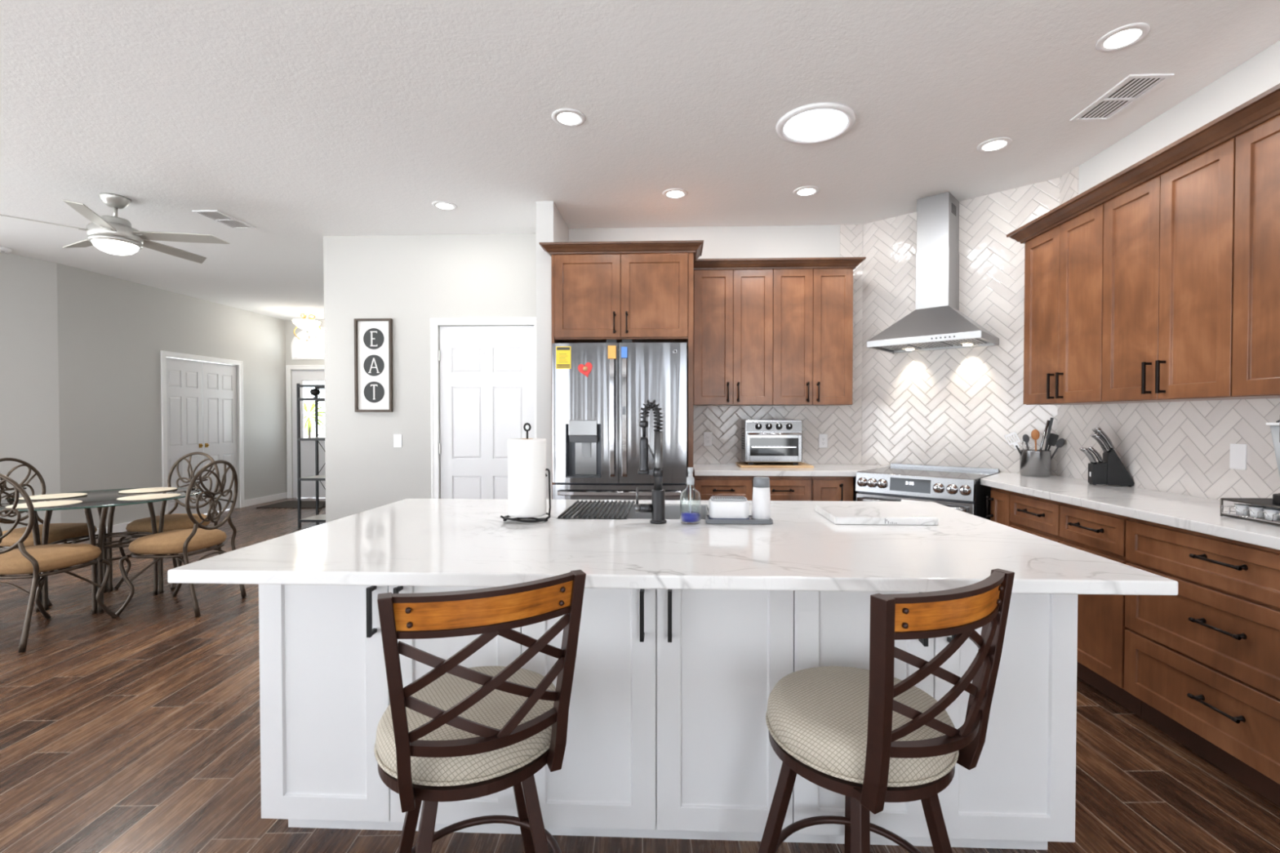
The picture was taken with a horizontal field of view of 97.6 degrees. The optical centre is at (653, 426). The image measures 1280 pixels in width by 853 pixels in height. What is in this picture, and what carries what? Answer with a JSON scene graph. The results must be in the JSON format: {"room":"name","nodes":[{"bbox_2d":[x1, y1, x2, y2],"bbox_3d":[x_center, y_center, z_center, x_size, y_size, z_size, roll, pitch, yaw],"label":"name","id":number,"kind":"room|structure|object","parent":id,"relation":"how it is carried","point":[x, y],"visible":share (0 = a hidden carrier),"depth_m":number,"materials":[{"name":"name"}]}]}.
{"room":"kitchen","nodes":[
{"label":"kitchen","id":0,"kind":"room"},
{"bbox_2d":[0,252,61,531],"bbox_3d":[-6.472,-0.223,5.242,0.120,2.930,1.300,0,1,20],"label":"wall","id":1,"kind":"structure","parent":0,"point":[29,417],"depth_m":5.62,"materials":[{"name":"paint"}]},
{"bbox_2d":[57,262,286,543],"bbox_3d":[-6.181,-0.258,7.590,0.120,2.930,3.520,0,1,2],"label":"wall","id":2,"kind":"structure","parent":0,"point":[113,332],"depth_m":6.66,"materials":[{"name":"paint"}]},
{"bbox_2d":[67,521,131,542],"bbox_3d":[-6.161,1.175,6.432,0.015,0.100,1.125,0,1,2],"label":"baseboard","id":3,"kind":"structure","parent":2,"relation":"attached to","point":[121,527],"depth_m":6.43,"materials":[{"name":"white paint"}]},
{"bbox_2d":[160,351,244,515],"bbox_3d":[-6.137,0.126,7.644,0.084,2.162,1.304,0,1,2],"label":"door","id":4,"kind":"structure","parent":2,"relation":"in","point":[198,399],"depth_m":7.59,"materials":[{"name":"white paint"}]},
{"bbox_2d":[244,492,287,506],"bbox_3d":[-6.067,1.140,8.785,0.015,0.100,0.925,0,1,2],"label":"baseboard","id":5,"kind":"structure","parent":2,"relation":"attached to","point":[254,501],"depth_m":8.73,"materials":[{"name":"white paint"}]},
{"bbox_2d":[284,320,324,497],"bbox_3d":[-4.345,-0.282,9.218,3.420,2.930,0.120,0,1,2],"label":"wall","id":6,"kind":"structure","parent":0,"point":[290,326],"depth_m":9.21,"materials":[{"name":"paint"}]},
{"bbox_2d":[285,364,325,497],"bbox_3d":[-5.500,0.088,9.228,1.070,2.190,0.084,0,1,2],"label":"door","id":7,"kind":"structure","parent":6,"relation":"in","point":[300,373],"depth_m":9.24,"materials":[{"name":"white paint"}]},
{"bbox_2d":[290,326,324,359],"bbox_3d":[-5.500,-1.367,9.204,0.906,0.536,0.059,0,1,2],"label":"window","id":8,"kind":"structure","parent":6,"relation":"in","point":[292,346],"depth_m":9.19,"materials":[{"name":"white paint"}]},
{"bbox_2d":[323,233,536,522],"bbox_3d":[-1.883,-0.219,4.997,2.078,2.930,0.120,0,1,2],"label":"wall","id":9,"kind":"structure","parent":0,"point":[411,281],"depth_m":4.95,"materials":[{"name":"paint"}]},
{"bbox_2d":[354,318,393,412],"bbox_3d":[-2.468,-0.538,4.937,0.330,0.820,0.034,0,1,2],"label":"wall sign","id":10,"kind":"object","parent":9,"relation":"attached to","point":[373,337],"visible":1,"depth_m":4.94,"materials":[{"name":"white"}]},
{"bbox_2d":[430,317,536,498],"bbox_3d":[-1.466,0.148,4.938,0.979,2.197,0.074,0,1,2],"label":"door","id":11,"kind":"structure","parent":9,"relation":"in","point":[488,373],"depth_m":4.94,"materials":[{"name":"white paint"}]},
{"bbox_2d":[535,201,568,499],"bbox_3d":[-0.793,-0.213,4.598,0.131,2.930,0.830,0,1,2],"label":"wall","id":12,"kind":"structure","parent":0,"point":[551,227],"depth_m":4.18,"materials":[{"name":"paint"}]},
{"bbox_2d":[0,0,1279,319],"bbox_3d":[-2.815,-1.712,2.790,11.350,0.120,13.000,0,1,2],"label":"ceiling","id":13,"kind":"structure","parent":0,"point":[300,122],"depth_m":2.91,"materials":[{"name":"white paint"}]},
{"bbox_2d":[0,192,229,263],"bbox_3d":[-3.920,-1.467,4.149,1.372,0.410,1.321,0,1,2],"label":"ceiling fan","id":14,"kind":"object","parent":13,"relation":"hanging from","point":[114,234],"visible":1,"depth_m":4.06,"materials":[{"name":"silver metal"}]},
{"bbox_2d":[191,209,256,229],"bbox_3d":[-3.469,-1.674,4.538,0.200,0.008,0.400,0,1,2],"label":"ceiling vent","id":15,"kind":"object","parent":13,"relation":"in","point":[218,216],"visible":1,"depth_m":4.52,"materials":[{"name":"white plastic"}]},
{"bbox_2d":[292,311,320,341],"bbox_3d":[-5.272,-1.516,8.496,0.387,0.440,0.370,0,1,2],"label":"light","id":16,"kind":"object","parent":13,"relation":"attached to","point":[304,323],"visible":1,"depth_m":8.42,"materials":[{"name":"silver metal"}]},
{"bbox_2d":[431,200,457,210],"bbox_3d":[-1.583,-1.670,4.243,0.182,0.006,0.182,0,1,2],"label":"recessed light","id":17,"kind":"object","parent":13,"relation":"in","point":[446,206],"visible":1,"depth_m":4.24,"materials":[{"name":"white"}]},
{"bbox_2d":[551,108,586,127],"bbox_3d":[-0.454,-1.652,3.001,0.182,0.006,0.182,0,1,2],"label":"recessed light","id":18,"kind":"object","parent":13,"relation":"in","point":[570,117],"visible":1,"depth_m":2.99,"materials":[{"name":"white plastic"}]},
{"bbox_2d":[662,188,688,199],"bbox_3d":[0.155,-1.667,4.017,0.182,0.006,0.182,0,1,2],"label":"recessed light","id":19,"kind":"object","parent":13,"relation":"in","point":[672,193],"visible":1,"depth_m":4.01,"materials":[{"name":"white"}]},
{"bbox_2d":[793,186,819,196],"bbox_3d":[1.085,-1.666,3.974,0.182,0.006,0.182,0,1,2],"label":"recessed light","id":20,"kind":"object","parent":13,"relation":"in","point":[806,191],"visible":1,"depth_m":3.97,"materials":[{"name":"white"}]},
{"bbox_2d":[775,102,856,144],"bbox_3d":[0.885,-1.648,3.066,0.424,0.016,0.424,0,1,2],"label":"skylight","id":21,"kind":"object","parent":13,"relation":"attached to","point":[816,122],"visible":1,"depth_m":3.03,"materials":[{"name":"white plastic"}]},
{"bbox_2d":[783,109,847,140],"bbox_3d":[0.885,-1.648,3.066,0.336,0.016,0.336,0,1,2],"label":"diffuser","id":22,"kind":"object","parent":21,"relation":"attached to","point":[798,124],"depth_m":3.05,"materials":[{"name":"white plastic"}]},
{"bbox_2d":[976,137,1012,152],"bbox_3d":[2.007,-1.656,3.299,0.182,0.006,0.182,0,1,2],"label":"recessed light","id":23,"kind":"object","parent":13,"relation":"in","point":[994,144],"visible":1,"depth_m":3.29,"materials":[{"name":"white plastic"}]},
{"bbox_2d":[1070,73,1173,121],"bbox_3d":[2.341,-1.648,2.821,0.200,0.008,0.400,0,1,2],"label":"ceiling vent","id":24,"kind":"object","parent":13,"relation":"in","point":[1133,87],"visible":1,"depth_m":2.80,"materials":[{"name":"white plastic"}]},
{"bbox_2d":[1094,22,1151,52],"bbox_3d":[1.984,-1.642,2.370,0.182,0.006,0.182,0,1,2],"label":"recessed light","id":25,"kind":"object","parent":13,"relation":"in","point":[1126,36],"visible":1,"depth_m":2.36,"materials":[{"name":"white plastic"}]},
{"bbox_2d":[0,497,1279,852],"bbox_3d":[-2.815,1.328,2.835,11.350,0.100,13.000,0,1,2],"label":"floor","id":26,"kind":"structure","parent":0,"point":[137,731],"depth_m":2.16,"materials":[{"name":"brown wood"}]},
{"bbox_2d":[0,457,107,605],"bbox_3d":[-4.520,0.747,4.145,0.575,1.033,0.476,0,1,0],"label":"dining chair","id":27,"kind":"object","parent":26,"relation":"on","point":[57,531],"visible":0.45,"depth_m":4.12,"materials":[{"name":"metal"}]},
{"bbox_2d":[0,523,97,546],"bbox_3d":[-4.498,0.790,4.145,0.456,0.113,0.476,0,1,0],"label":"seat cushion","id":28,"kind":"object","parent":27,"relation":"on","point":[57,531],"depth_m":4.05,"materials":[{"name":"beige fabric"}]},
{"bbox_2d":[0,473,117,652],"bbox_3d":[-3.765,0.758,3.413,0.476,1.033,0.575,0,1,-2],"label":"dining chair","id":29,"kind":"object","parent":26,"relation":"on","point":[34,560],"visible":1,"depth_m":3.27,"materials":[{"name":"metal"}]},
{"bbox_2d":[0,543,101,574],"bbox_3d":[-3.766,0.800,3.436,0.476,0.113,0.456,0,1,-2],"label":"seat cushion","id":30,"kind":"object","parent":29,"relation":"on","point":[42,557],"depth_m":3.34,"materials":[{"name":"beige fabric"}]},
{"bbox_2d":[0,487,201,613],"bbox_3d":[-3.972,0.884,4.036,1.122,0.755,1.122,0,1,5],"label":"dining table","id":31,"kind":"object","parent":26,"relation":"on","point":[101,500],"visible":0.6,"depth_m":3.91,"materials":[{"name":"clear glass"}]},
{"bbox_2d":[4,500,82,508],"bbox_3d":[-3.987,0.509,3.670,0.344,0.004,0.344,0,1,2],"label":"placemat","id":32,"kind":"object","parent":31,"relation":"on","point":[54,503],"visible":0.91,"depth_m":3.66,"materials":[{"name":"beige fabric"}]},
{"bbox_2d":[18,493,87,499],"bbox_3d":[-4.332,0.503,4.044,0.344,0.004,0.344,0,1,2],"label":"placemat","id":33,"kind":"object","parent":31,"relation":"on","point":[59,495],"visible":0.9,"depth_m":4.05,"materials":[{"name":"beige"}]},
{"bbox_2d":[118,487,177,493],"bbox_3d":[-3.958,0.498,4.390,0.344,0.004,0.344,0,1,2],"label":"placemat","id":34,"kind":"object","parent":31,"relation":"on","point":[151,489],"visible":1,"depth_m":4.37,"materials":[{"name":"beige"}]},
{"bbox_2d":[116,493,180,500],"bbox_3d":[-3.613,0.504,4.016,0.344,0.004,0.344,0,1,2],"label":"placemat","id":35,"kind":"object","parent":31,"relation":"on","point":[149,496],"visible":1,"depth_m":4.00,"materials":[{"name":"beige fabric"}]},
{"bbox_2d":[113,452,222,589],"bbox_3d":[-3.941,0.740,4.595,0.476,1.033,0.575,0,1,-2],"label":"dining chair","id":36,"kind":"object","parent":26,"relation":"on","point":[175,521],"visible":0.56,"depth_m":4.63,"materials":[{"name":"metal"}]},
{"bbox_2d":[125,513,210,533],"bbox_3d":[-3.941,0.784,4.573,0.476,0.113,0.456,0,1,-2],"label":"seat cushion","id":37,"kind":"object","parent":36,"relation":"on","point":[175,521],"depth_m":4.42,"materials":[{"name":"beige fabric"}]},
{"bbox_2d":[115,460,246,617],"bbox_3d":[-3.294,0.750,3.926,0.575,1.033,0.476,0,1,2],"label":"dining chair","id":38,"kind":"object","parent":26,"relation":"on","point":[176,542],"visible":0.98,"depth_m":3.80,"materials":[{"name":"beige fabric"}]},
{"bbox_2d":[128,528,226,554],"bbox_3d":[-3.316,0.793,3.928,0.456,0.113,0.476,0,1,2],"label":"seat cushion","id":39,"kind":"object","parent":38,"relation":"on","point":[180,540],"depth_m":3.78,"materials":[{"name":"beige fabric"}]},
{"bbox_2d":[256,500,325,508],"bbox_3d":[-5.339,1.188,8.524,0.950,0.012,0.670,0,1,2],"label":"door mat","id":40,"kind":"object","parent":26,"relation":"on","point":[289,504],"visible":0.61,"depth_m":8.37,"materials":[{"name":"fabric"}]},
{"bbox_2d":[296,383,325,528],"bbox_3d":[-3.948,0.350,6.889,0.644,1.735,0.368,0,1,2],"label":"etagere shelf","id":41,"kind":"object","parent":26,"relation":"on","point":[318,517],"visible":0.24,"depth_m":6.73,"materials":[{"name":"black metal"}]},
{"bbox_2d":[258,584,521,834],"bbox_3d":[-0.780,0.844,1.826,0.795,0.898,0.398,0,1,2],"label":"base cabinet","id":42,"kind":"object","parent":26,"relation":"on","point":[324,697],"visible":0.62,"depth_m":1.68,"materials":[{"name":"white paint"}]},
{"bbox_2d":[373,569,586,852],"bbox_3d":[-0.418,0.809,1.325,0.431,0.987,0.502,0,1,-28],"label":"bar stool","id":43,"kind":"object","parent":26,"relation":"on","point":[461,733],"visible":1,"depth_m":1.15,"materials":[{"name":"fabric"}]},
{"bbox_2d":[375,666,555,781],"bbox_3d":[-0.435,0.694,1.354,0.426,0.093,0.426,0,1,-25],"label":"seat cushion","id":44,"kind":"object","parent":43,"relation":"on","point":[513,762],"depth_m":1.23,"materials":[{"name":"fabric"}]},
{"bbox_2d":[551,339,686,500],"bbox_3d":[-0.225,0.322,4.293,0.940,1.868,0.890,0,1,2],"label":"fridge","id":45,"kind":"object","parent":26,"relation":"on","point":[597,431],"visible":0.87,"depth_m":3.89,"materials":[{"name":"grey metal"}]},
{"bbox_2d":[555,346,570,368],"bbox_3d":[-0.629,-0.481,3.908,0.104,0.155,0.003,0,1,2],"label":"energy label","id":46,"kind":"object","parent":45,"relation":"attached to","point":[562,353],"visible":1,"depth_m":3.91,"materials":[{"name":"yellow paper"}]},
{"bbox_2d":[577,362,592,377],"bbox_3d":[-0.476,-0.392,3.887,0.101,0.107,0.018,0,1,2],"label":"magnet","id":47,"kind":"object","parent":45,"relation":"attached to","point":[585,370],"visible":1,"depth_m":3.89,"materials":[{"name":"red"}]},
{"bbox_2d":[551,253,693,500],"bbox_3d":[-0.216,-0.003,4.391,1.032,2.515,0.734,0,1,2],"label":"tall cabinet","id":48,"kind":"object","parent":26,"relation":"on","point":[637,297],"visible":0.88,"depth_m":4.05,"materials":[{"name":"brown wood"}]},
{"bbox_2d":[538,240,866,270],"bbox_3d":[0.404,-1.268,4.328,2.414,0.100,0.762,0,1,2],"label":"crown molding","id":49,"kind":"structure","parent":48,"relation":"attached to","point":[695,247],"depth_m":4.07,"materials":[{"name":"brown wood"}]},
{"bbox_2d":[521,588,793,841],"bbox_3d":[0.014,0.844,1.795,0.795,0.898,0.398,0,1,2],"label":"base cabinet","id":50,"kind":"object","parent":26,"relation":"on","point":[668,735],"visible":0.8,"depth_m":1.64,"materials":[{"name":"white paint"}]},
{"bbox_2d":[693,472,811,501],"bbox_3d":[0.743,0.808,4.409,0.860,0.893,0.644,0,1,2],"label":"base cabinet","id":51,"kind":"object","parent":26,"relation":"on","point":[781,488],"visible":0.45,"depth_m":4.13,"materials":[{"name":"brown wood"}]},
{"bbox_2d":[693,463,887,476],"bbox_3d":[1.107,0.340,4.394,1.592,0.040,0.618,0,1,2],"label":"countertop","id":52,"kind":"structure","parent":51,"relation":"on","point":[699,469],"depth_m":4.11,"materials":[{"name":"stone"}]},
{"bbox_2d":[736,462,813,467],"bbox_3d":[0.963,0.309,4.500,0.565,0.016,0.340,0,1,2],"label":"wooden board","id":53,"kind":"object","parent":52,"relation":"on","point":[742,464],"visible":0.98,"depth_m":4.34,"materials":[{"name":"brown wood"}]},
{"bbox_2d":[741,419,802,465],"bbox_3d":[0.945,0.123,4.493,0.445,0.355,0.331,0,1,2],"label":"toaster oven","id":54,"kind":"object","parent":53,"relation":"on","point":[762,441],"visible":1,"depth_m":4.37,"materials":[{"name":"silver metal"}]},
{"bbox_2d":[811,476,853,501],"bbox_3d":[1.319,0.811,4.219,0.300,0.893,0.309,0,1,2],"label":"base cabinet","id":55,"kind":"object","parent":26,"relation":"on","point":[823,488],"visible":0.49,"depth_m":4.11,"materials":[{"name":"brown wood"}]},
{"bbox_2d":[758,568,1014,852],"bbox_3d":[0.506,0.809,1.322,0.431,0.987,0.502,0,1,-25],"label":"bar stool","id":56,"kind":"object","parent":26,"relation":"on","point":[873,738],"visible":1,"depth_m":1.18,"materials":[{"name":"wood"}]},
{"bbox_2d":[767,666,955,782],"bbox_3d":[0.491,0.694,1.352,0.426,0.093,0.426,0,1,-28],"label":"seat cushion","id":57,"kind":"object","parent":56,"relation":"on","point":[817,717],"depth_m":1.24,"materials":[{"name":"fabric"}]},
{"bbox_2d":[855,462,999,519],"bbox_3d":[1.934,0.771,3.980,0.756,0.940,0.756,1,1,43],"label":"range","id":58,"kind":"object","parent":26,"relation":"on","point":[959,488],"visible":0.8,"depth_m":3.77,"materials":[{"name":"grey metal"}]},
{"bbox_2d":[862,466,998,482],"bbox_3d":[1.956,0.333,3.997,0.756,0.020,0.615,1,1,43],"label":"cooktop","id":59,"kind":"object","parent":58,"relation":"in","point":[953,472],"depth_m":4.01,"materials":[{"name":"black glass"}]},
{"bbox_2d":[785,591,1077,849],"bbox_3d":[0.809,0.845,1.763,0.795,0.898,0.398,0,1,2],"label":"base cabinet","id":60,"kind":"object","parent":26,"relation":"on","point":[1020,793],"visible":0.27,"depth_m":1.60,"materials":[{"name":"white paint"}]},
{"bbox_2d":[986,487,1013,526],"bbox_3d":[2.374,0.823,3.421,0.609,0.893,0.228,0,1,2],"label":"base cabinet","id":61,"kind":"object","parent":26,"relation":"on","point":[1000,499],"visible":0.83,"depth_m":3.42,"materials":[{"name":"brown wood"}]},
{"bbox_2d":[1009,492,1141,717],"bbox_3d":[2.362,0.831,2.881,0.630,0.893,0.850,0,1,2],"label":"base cabinet","id":62,"kind":"object","parent":26,"relation":"on","point":[1101,628],"visible":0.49,"depth_m":2.66,"materials":[{"name":"brown wood"}]},
{"bbox_2d":[1124,517,1279,806],"bbox_3d":[2.326,0.844,1.997,0.630,0.893,0.914,0,1,2],"label":"base cabinet","id":63,"kind":"object","parent":26,"relation":"on","point":[1202,662],"visible":0.98,"depth_m":2.07,"materials":[{"name":"brown wood"}]},
{"bbox_3d":[0.035,0.837,2.323,0.795,0.898,0.656,0,1,2],"label":"base cabinet","id":64,"kind":"object","parent":26,"relation":"on","visible":0},
{"bbox_2d":[167,498,1177,595],"bbox_3d":[0.028,0.373,2.006,2.480,0.035,1.270,0,1,2],"label":"countertop","id":65,"kind":"structure","parent":64,"relation":"on","point":[406,542],"depth_m":1.56,"materials":[{"name":"white stone"}]},
{"bbox_2d":[500,422,551,522],"bbox_3d":[-0.471,0.169,2.105,0.182,0.367,0.172,1,1,39],"label":"paper towel holder","id":66,"kind":"object","parent":65,"relation":"on","point":[505,517],"visible":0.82,"depth_m":2.10,"materials":[{"name":"black metal"}]},
{"bbox_2d":[507,438,546,517],"bbox_3d":[-0.475,0.189,2.109,0.141,0.286,0.141,0,1,2],"label":"paper towel roll","id":67,"kind":"object","parent":66,"relation":"on","point":[526,458],"visible":0.99,"depth_m":2.05,"materials":[{"name":"white paper"}]},
{"bbox_2d":[557,500,635,519],"bbox_3d":[-0.227,0.344,2.346,0.270,0.010,0.424,0,1,2],"label":"drying rack","id":68,"kind":"object","parent":65,"relation":"on","point":[577,501],"visible":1,"depth_m":2.29,"materials":[{"name":"black metal"}]},
{"bbox_2d":[561,505,708,519],"bbox_3d":[-0.067,0.472,2.342,0.592,0.226,0.382,0,1,2],"label":"sink","id":69,"kind":"object","parent":65,"relation":"in","point":[672,512],"visible":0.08,"depth_m":2.53,"materials":[{"name":"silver metal"}]},
{"bbox_2d":[635,400,666,524],"bbox_3d":[-0.010,0.127,2.064,0.117,0.453,0.062,0,1,2],"label":"kitchen faucet","id":70,"kind":"object","parent":65,"relation":"on","point":[657,507],"visible":1,"depth_m":2.05,"materials":[{"name":"grey metal"}]},
{"bbox_2d":[680,466,701,524],"bbox_3d":[0.135,0.252,2.055,0.077,0.204,0.077,0,1,2],"label":"soap bottle","id":71,"kind":"object","parent":65,"relation":"on","point":[690,517],"visible":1,"depth_m":2.04,"materials":[{"name":"clear glass"}]},
{"bbox_2d":[705,515,773,524],"bbox_3d":[0.315,0.345,2.082,0.243,0.016,0.105,0,1,2],"label":"soap tray","id":72,"kind":"object","parent":65,"relation":"on","point":[751,521],"visible":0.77,"depth_m":2.03,"materials":[{"name":"grey plastic"}]},
{"bbox_2d":[708,495,749,519],"bbox_3d":[0.280,0.302,2.087,0.148,0.081,0.094,0,1,2],"label":"sponge holder","id":73,"kind":"object","parent":72,"relation":"on","point":[720,507],"visible":1,"depth_m":2.04,"materials":[{"name":"white plastic"}]},
{"bbox_2d":[751,476,771,519],"bbox_3d":[0.402,0.266,2.085,0.072,0.154,0.072,0,1,2],"label":"soap dispenser","id":74,"kind":"object","parent":72,"relation":"on","point":[761,506],"visible":0.98,"depth_m":2.06,"materials":[{"name":"white plastic"}]},
{"bbox_2d":[814,504,938,524],"bbox_3d":[0.847,0.339,2.168,0.370,0.026,0.301,0,1,2],"label":"marble board","id":75,"kind":"object","parent":65,"relation":"on","point":[866,514],"visible":1,"depth_m":2.08,"materials":[{"name":"grey stone"}]},
{"bbox_3d":[2.296,0.855,1.239,0.629,0.893,0.600,0,1,2],"label":"base cabinet","id":76,"kind":"object","parent":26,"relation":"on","visible":0},
{"bbox_2d":[980,472,1279,550],"bbox_3d":[2.349,0.332,2.450,0.618,0.113,3.073,0,1,2],"label":"countertop","id":77,"kind":"structure","parent":76,"relation":"on","point":[1194,513],"depth_m":2.49,"materials":[{"name":"stone"}]},
{"bbox_2d":[1019,449,1051,476],"bbox_3d":[2.552,0.243,3.745,0.173,0.170,0.173,0,1,2],"label":"utensil crock","id":78,"kind":"object","parent":77,"relation":"on","point":[1033,463],"visible":0.95,"depth_m":3.68,"materials":[{"name":"silver metal"}]},
{"bbox_2d":[1004,431,1021,455],"bbox_3d":[2.454,0.177,3.761,0.172,0.288,0.035,0,1,19],"label":"slotted turner","id":79,"kind":"object","parent":78,"relation":"in","point":[1015,444],"visible":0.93,"depth_m":3.77,"materials":[{"name":"silver metal"}]},
{"bbox_2d":[1039,417,1053,450],"bbox_3d":[2.590,0.131,3.714,0.101,0.381,0.020,1,1,38],"label":"tongs","id":80,"kind":"object","parent":78,"relation":"in","point":[1049,423],"visible":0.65,"depth_m":3.70,"materials":[{"name":"silver metal"}]},
{"bbox_2d":[1047,433,1058,450],"bbox_3d":[2.632,0.182,3.738,0.119,0.276,0.027,0,1,18],"label":"spatula","id":81,"kind":"object","parent":78,"relation":"in","point":[1053,438],"visible":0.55,"depth_m":3.73,"materials":[{"name":"black plastic"}]},
{"bbox_2d":[1088,449,1134,486],"bbox_3d":[2.621,0.233,3.212,0.191,0.207,0.098,0,1,24],"label":"knife block","id":82,"kind":"object","parent":77,"relation":"on","point":[1111,471],"visible":0.91,"depth_m":3.17,"materials":[{"name":"black plastic"}]},
{"bbox_2d":[1094,426,1114,449],"bbox_3d":[2.573,0.067,3.196,0.094,0.130,0.027,0,1,24],"label":"kitchen knife","id":83,"kind":"object","parent":82,"relation":"in","point":[1098,429],"visible":1,"depth_m":3.19,"materials":[{"name":"silver metal"}]},
{"bbox_2d":[1221,505,1279,524],"bbox_3d":[2.372,0.326,2.007,0.329,0.035,0.346,0,1,2],"label":"tray","id":84,"kind":"object","parent":77,"relation":"on","point":[1231,515],"depth_m":2.09,"materials":[{"name":"black metal"}]},
{"bbox_2d":[1233,503,1251,515],"bbox_3d":[2.257,0.319,2.146,0.047,0.040,0.046,0,1,2],"label":"capsule","id":85,"kind":"object","parent":84,"relation":"in","point":[1240,507],"visible":0.87,"depth_m":2.14,"materials":[{"name":"white plastic"}]},
{"bbox_2d":[1248,506,1266,518],"bbox_3d":[2.255,0.320,2.094,0.047,0.040,0.046,0,1,2],"label":"capsule","id":86,"kind":"object","parent":84,"relation":"in","point":[1255,509],"visible":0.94,"depth_m":2.08,"materials":[{"name":"white plastic"}]},
{"bbox_2d":[1262,507,1279,520],"bbox_3d":[2.253,0.321,2.041,0.047,0.040,0.046,0,1,2],"label":"capsule","id":87,"kind":"object","parent":84,"relation":"in","point":[1269,512],"visible":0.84,"depth_m":2.03,"materials":[{"name":"white plastic"}]},
{"bbox_2d":[1266,419,1279,504],"bbox_3d":[2.412,0.118,1.996,0.300,0.330,0.288,0,1,2],"label":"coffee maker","id":88,"kind":"object","parent":77,"relation":"on","point":[1274,427],"visible":1,"depth_m":2.10,"materials":[{"name":"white plastic"}]},
{"bbox_2d":[568,225,857,501],"bbox_3d":[0.517,-0.216,4.790,2.471,2.930,0.120,0,1,2],"label":"wall","id":89,"kind":"structure","parent":0,"point":[790,241],"depth_m":4.70,"materials":[{"name":"paint"}]},
{"bbox_2d":[703,431,712,445],"bbox_3d":[0.459,0.105,4.725,0.072,0.116,0.008,0,1,2],"label":"wall outlet","id":90,"kind":"object","parent":89,"relation":"attached to","point":[708,436],"visible":1,"depth_m":4.72,"materials":[{"name":"white plastic"}]},
{"bbox_2d":[693,269,773,405],"bbox_3d":[0.626,-0.700,4.514,0.614,1.058,0.389,0,1,2],"label":"upper cabinet","id":91,"kind":"object","parent":89,"relation":"attached to","point":[733,308],"visible":1,"depth_m":4.36,"materials":[{"name":"brown wood"}]},
{"bbox_2d":[693,224,862,464],"bbox_3d":[1.029,-0.680,4.699,1.420,2.000,0.008,0,1,2],"label":"backsplash","id":92,"kind":"structure","parent":89,"relation":"attached to","point":[842,424],"depth_m":4.69,"materials":[{"name":"tile"}]},
{"bbox_2d":[768,268,853,405],"bbox_3d":[1.240,-0.700,4.490,0.614,1.058,0.389,0,1,2],"label":"upper cabinet","id":93,"kind":"object","parent":89,"relation":"attached to","point":[812,314],"visible":0.99,"depth_m":4.34,"materials":[{"name":"brown wood"}]},
{"bbox_2d":[818,434,827,448],"bbox_3d":[1.421,0.120,4.686,0.072,0.116,0.008,0,1,2],"label":"wall outlet","id":94,"kind":"object","parent":89,"relation":"attached to","point":[823,438],"visible":1,"depth_m":4.68,"materials":[{"name":"white plastic"}]},
{"bbox_2d":[861,177,1060,475],"bbox_3d":[2.272,-0.208,4.265,1.347,2.930,0.120,1,1,43],"label":"wall","id":95,"kind":"structure","parent":0,"point":[949,406],"depth_m":4.15,"materials":[{"name":"tile"}]},
{"bbox_2d":[866,191,999,353],"bbox_3d":[2.020,-1.125,4.058,0.750,1.085,0.503,1,1,43],"label":"range hood","id":96,"kind":"object","parent":95,"relation":"attached to","point":[937,322],"visible":1,"depth_m":4.03,"materials":[{"name":"silver metal"}]},
{"bbox_2d":[1078,40,1279,195],"bbox_3d":[2.631,-0.145,-0.027,0.120,2.930,7.760,0,1,2],"label":"wall","id":97,"kind":"structure","parent":0,"point":[1260,73],"depth_m":2.80,"materials":[{"name":"paint"}]},
{"bbox_2d":[1023,203,1164,404],"bbox_3d":[2.504,-0.653,3.243,0.380,1.040,0.660,0,1,2],"label":"upper cabinet","id":98,"kind":"object","parent":97,"relation":"attached to","point":[1064,264],"visible":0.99,"depth_m":3.19,"materials":[{"name":"brown wood"}]},
{"bbox_2d":[1006,83,1279,244],"bbox_3d":[2.458,-1.192,2.585,0.411,0.076,2.108,0,1,2],"label":"crown molding","id":99,"kind":"structure","parent":98,"relation":"attached to","point":[1265,106],"depth_m":2.49,"materials":[{"name":"brown wood"}]},
{"bbox_2d":[1057,165,1279,504],"bbox_3d":[2.655,-0.642,2.156,0.008,2.000,3.200,0,1,2],"label":"backsplash","id":100,"kind":"structure","parent":97,"relation":"attached to","point":[1177,447],"depth_m":2.85,"materials":[{"name":"tile"}]},
{"bbox_2d":[1229,443,1246,470],"bbox_3d":[2.663,0.137,2.551,0.006,0.116,0.072,0,1,2],"label":"blank plate","id":101,"kind":"object","parent":100,"relation":"attached to","point":[1237,460],"visible":1,"depth_m":2.55,"materials":[{"name":"white plastic"}]},
{"bbox_2d":[1102,137,1279,401],"bbox_3d":[2.477,-0.643,2.571,0.380,1.040,0.685,0,1,2],"label":"upper cabinet","id":102,"kind":"object","parent":97,"relation":"attached to","point":[1169,238],"visible":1,"depth_m":2.51,"materials":[{"name":"brown wood"}]},
{"bbox_2d":[1231,114,1279,396],"bbox_3d":[2.450,-0.633,1.887,0.380,1.040,0.685,0,1,2],"label":"upper cabinet","id":103,"kind":"object","parent":97,"relation":"attached to","point":[1256,269],"visible":1,"depth_m":2.15,"materials":[{"name":"brown wood"}]},
{"label":"outside","id":104,"kind":"structure","parent":0,"visible":0},
{"bbox_3d":[-5.283,1.215,11.800,6.500,0.100,4.880,0,1,2],"label":"ground","id":105,"kind":"structure","parent":104,"visible":0},
{"bbox_2d":[303,400,324,437],"bbox_3d":[-6.568,0.329,10.679,0.759,1.706,0.336,0,1,2],"label":"palm plant","id":106,"kind":"object","parent":105,"relation":"on","point":[308,425],"visible":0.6,"depth_m":10.66,"materials":[{"name":"green plant"}]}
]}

